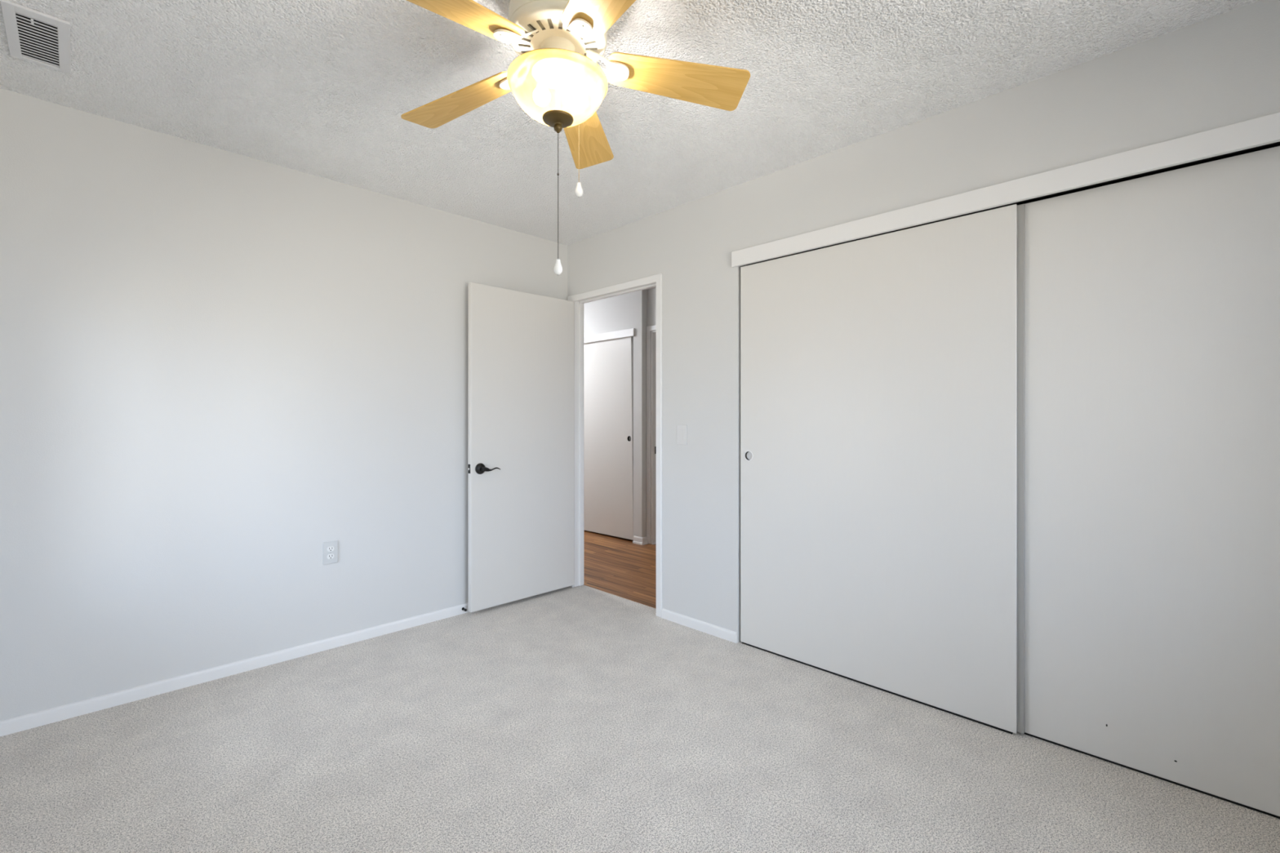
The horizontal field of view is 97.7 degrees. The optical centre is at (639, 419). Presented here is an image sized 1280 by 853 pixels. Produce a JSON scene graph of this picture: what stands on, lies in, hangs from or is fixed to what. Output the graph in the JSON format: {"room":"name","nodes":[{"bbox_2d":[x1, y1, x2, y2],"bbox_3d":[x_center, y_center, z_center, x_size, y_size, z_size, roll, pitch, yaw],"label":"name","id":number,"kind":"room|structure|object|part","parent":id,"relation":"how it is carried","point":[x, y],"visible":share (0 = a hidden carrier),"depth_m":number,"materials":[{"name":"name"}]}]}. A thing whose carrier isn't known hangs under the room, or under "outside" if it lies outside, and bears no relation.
{"room":"empty bedroom","nodes":[
{"label":"empty bedroom","id":0,"kind":"room"},
{"bbox_2d":[0,88,567,720],"bbox_3d":[-1.593,-0.003,3.002,0.100,2.490,3.118,0,0,45],"label":"wall","id":1,"kind":"structure","parent":0,"point":[219,368],"depth_m":2.56,"materials":[{"name":"white paint"}]},
{"bbox_2d":[0,603,469,737],"bbox_3d":[-1.548,1.167,2.968,0.012,0.060,2.933,0,0,45],"label":"baseboard","id":2,"kind":"structure","parent":1,"relation":"attached to","point":[14,725],"depth_m":2.54,"materials":[{"name":"white paint"}]},
{"bbox_2d":[323,540,337,564],"bbox_3d":[-1.609,0.694,2.907,0.009,0.114,0.069,0,0,45],"label":"power outlet","id":3,"kind":"object","parent":1,"relation":"attached to","point":[330,548],"visible":1,"depth_m":2.90,"materials":[{"name":"grey plastic"}]},
{"bbox_2d":[327,553,333,559],"bbox_3d":[-1.607,0.713,2.905,0.003,0.025,0.033,0,0,45],"label":"receptacle","id":4,"kind":"object","parent":3,"relation":"attached to","point":[330,556],"depth_m":2.90,"materials":[{"name":"white plastic"}]},
{"bbox_2d":[327,546,333,551],"bbox_3d":[-1.607,0.674,2.905,0.003,0.025,0.033,0,0,45],"label":"receptacle","id":5,"kind":"object","parent":3,"relation":"attached to","point":[330,548],"depth_m":2.90,"materials":[{"name":"white plastic"}]},
{"bbox_2d":[583,287,656,544],"bbox_3d":[-0.085,-0.003,5.593,4.400,2.490,0.220,0,0,45],"label":"wall","id":6,"kind":"structure","parent":0,"point":[637,310],"depth_m":5.38,"materials":[{"name":"white paint"}]},
{"bbox_2d":[583,336,633,540],"bbox_3d":[-0.359,0.184,5.736,0.850,1.996,0.030,0,0,45],"label":"door","id":7,"kind":"structure","parent":6,"relation":"in","point":[608,365],"depth_m":5.68,"materials":[{"name":"white paint"}]},
{"bbox_2d":[583,328,635,343],"bbox_3d":[-0.663,-0.841,5.996,1.712,0.074,0.022,0,0,45],"label":"trim board","id":8,"kind":"object","parent":6,"relation":"attached to","point":[628,332],"visible":0.45,"depth_m":5.62,"materials":[{"name":"white paint"}]},
{"bbox_2d":[632,536,648,545],"bbox_3d":[0.007,1.163,5.381,0.125,0.069,0.094,0,0,45],"label":"baseboard","id":9,"kind":"structure","parent":6,"relation":"attached to","point":[638,540],"depth_m":5.35,"materials":[{"name":"white paint"}]},
{"bbox_2d":[646,324,656,544],"bbox_3d":[0.442,0.152,5.112,0.915,2.089,0.160,0,0,45],"label":"door frame","id":10,"kind":"structure","parent":6,"relation":"attached to","point":[650,328],"depth_m":5.36,"materials":[{"name":"white paint"}]},
{"bbox_2d":[0,0,1259,245],"bbox_3d":[-0.068,-1.288,1.489,4.395,0.080,3.118,0,0,45],"label":"ceiling","id":11,"kind":"structure","parent":0,"point":[322,88],"depth_m":2.05,"materials":[{"name":"white paint"}]},
{"bbox_2d":[0,0,71,74],"bbox_3d":[-1.969,-1.239,1.831,0.362,0.017,0.146,0,0,45],"label":"ceiling vent","id":12,"kind":"object","parent":11,"relation":"in","point":[33,36],"visible":1,"depth_m":1.82,"materials":[{"name":"white metal"}]},
{"bbox_2d":[400,0,750,275],"bbox_3d":[-0.262,-0.830,1.583,1.117,0.834,1.063,0,0,45],"label":"ceiling fan","id":13,"kind":"object","parent":11,"relation":"hanging from","point":[557,78],"visible":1,"depth_m":1.58,"materials":[{"name":"beige wood"}]},
{"bbox_3d":[-0.552,-1.002,1.760,0.418,0.006,0.152,-7,10,25],"label":"fan blade","id":14,"kind":"part","parent":13,"relation":"part of","materials":[{"name":"brown wood"}]},
{"bbox_3d":[-0.475,-1.011,1.355,0.152,0.006,0.418,14,14,41],"label":"fan blade","id":15,"kind":"part","parent":13,"relation":"part of","materials":[{"name":"brown wood"}]},
{"bbox_3d":[-0.236,-0.922,1.611,0.286,0.108,0.286,0,0,45],"label":"lamp shade","id":16,"kind":"part","parent":13,"relation":"part of","materials":[{"name":"white glass"}]},
{"bbox_3d":[-0.236,-0.437,1.611,0.026,0.047,0.026,0,0,45],"label":"pull knob","id":17,"kind":"part","parent":13,"relation":"part of","materials":[{"name":"white ceramic"}]},
{"bbox_3d":[-0.236,-0.643,1.611,0.005,0.369,0.005,0,0,45],"label":"pull chain","id":18,"kind":"part","parent":13,"relation":"part of","materials":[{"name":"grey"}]},
{"bbox_3d":[-0.193,-0.724,1.769,0.026,0.047,0.026,0,0,45],"label":"pull knob","id":19,"kind":"part","parent":13,"relation":"part of","materials":[{"name":"white ceramic"}]},
{"bbox_3d":[-0.193,-0.903,1.769,0.003,0.316,0.003,0,0,45],"label":"pull chain","id":20,"kind":"part","parent":13,"relation":"part of","materials":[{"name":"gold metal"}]},
{"bbox_3d":[-0.196,-1.008,1.959,0.152,0.006,0.418,-14,-7,5],"label":"fan blade","id":21,"kind":"part","parent":13,"relation":"part of","materials":[{"name":"brown wood"}]},
{"bbox_3d":[-0.067,-1.014,1.304,0.152,0.006,0.418,14,-2,-29],"label":"fan blade","id":22,"kind":"part","parent":13,"relation":"part of","materials":[{"name":"brown wood"}]},
{"bbox_3d":[0.109,-1.013,1.669,0.418,0.006,0.152,5,-15,-9],"label":"fan blade","id":23,"kind":"part","parent":13,"relation":"part of","materials":[{"name":"brown wood"}]},
{"bbox_2d":[0,529,1279,852],"bbox_3d":[-0.454,1.227,3.163,7.300,0.070,4.950,0,0,45],"label":"floor","id":24,"kind":"structure","parent":0,"point":[583,718],"depth_m":1.94,"materials":[{"name":"carpet"}]},
{"bbox_2d":[741,642,1279,818],"bbox_3d":[1.438,1.193,2.127,2.470,0.007,0.061,0,0,45],"label":"door track","id":25,"kind":"object","parent":24,"relation":"on","point":[839,675],"visible":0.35,"depth_m":2.09,"materials":[{"name":"black"}]},
{"bbox_2d":[740,204,1025,733],"bbox_3d":[0.993,0.187,2.541,1.260,1.992,0.035,0,0,45],"label":"door","id":26,"kind":"structure","parent":25,"relation":"on","point":[882,377],"depth_m":2.41,"materials":[{"name":"white paint"}]},
{"bbox_3d":[0.571,0.192,2.938,0.055,0.055,0.004,0,0,45],"label":"finger pull","id":27,"kind":"part","parent":26,"relation":"part of","materials":[{"name":"white paint"}]},
{"bbox_2d":[745,451,751,460],"bbox_3d":[0.576,0.192,2.943,0.046,0.046,0.015,0,0,45],"label":"door pull","id":28,"kind":"object","parent":26,"relation":"on","point":[748,454],"depth_m":2.95,"materials":[{"name":"grey metal"}]},
{"bbox_2d":[1024,146,1279,816],"bbox_3d":[1.859,0.185,1.728,1.295,1.997,0.029,0,0,45],"label":"door","id":29,"kind":"structure","parent":25,"relation":"on","point":[1153,301],"depth_m":1.84,"materials":[{"name":"white paint"}]},
{"bbox_2d":[567,0,1279,642],"bbox_3d":[1.000,-0.003,2.566,4.195,2.490,0.085,0,0,45],"label":"wall","id":30,"kind":"structure","parent":0,"point":[1223,69],"depth_m":2.64,"materials":[{"name":"white paint"}]},
{"bbox_2d":[467,282,574,612],"bbox_3d":[-0.735,0.171,3.655,0.107,2.000,0.816,0,0,45],"label":"door","id":31,"kind":"structure","parent":30,"relation":"in","point":[521,345],"depth_m":3.61,"materials":[{"name":"white paint"}]},
{"bbox_3d":[-0.973,0.303,3.418,0.016,0.068,0.068,0,0,45],"label":"handle","id":32,"kind":"part","parent":31,"relation":"part of","materials":[{"name":"black metal"}]},
{"bbox_3d":[-0.919,0.304,3.432,0.053,0.028,0.122,0,0,45],"label":"lever","id":33,"kind":"part","parent":31,"relation":"part of","materials":[{"name":"black metal"}]},
{"bbox_2d":[567,273,662,617],"bbox_3d":[-0.162,0.160,3.710,0.909,2.074,0.099,0,0,45],"label":"door frame","id":34,"kind":"structure","parent":30,"relation":"attached to","point":[579,305],"depth_m":3.86,"materials":[{"name":"white paint"}]},
{"bbox_2d":[661,608,737,643],"bbox_3d":[0.323,1.167,3.169,0.539,0.060,0.012,0,0,45],"label":"baseboard","id":35,"kind":"structure","parent":30,"relation":"attached to","point":[709,628],"depth_m":3.15,"materials":[{"name":"white paint"}]},
{"bbox_2d":[731,111,1279,267],"bbox_3d":[1.399,-0.853,2.095,2.546,0.080,0.020,0,0,45],"label":"trim board","id":36,"kind":"object","parent":30,"relation":"attached to","point":[1264,130],"visible":1,"depth_m":2.02,"materials":[{"name":"white paint"}]},
{"bbox_2d":[745,141,1279,265],"bbox_3d":[1.434,-0.852,2.133,2.485,0.036,0.079,0,0,45],"label":"door track","id":37,"kind":"object","parent":30,"relation":"attached to","point":[1276,143],"visible":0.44,"depth_m":2.08,"materials":[{"name":"black"}]},
{"bbox_2d":[1016,143,1279,204],"bbox_3d":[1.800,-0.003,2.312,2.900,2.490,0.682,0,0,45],"label":"sliding door track","id":38,"kind":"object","parent":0,"point":[1278,144],"depth_m":2.31,"materials":[{"name":"grey metal"}]}
]}

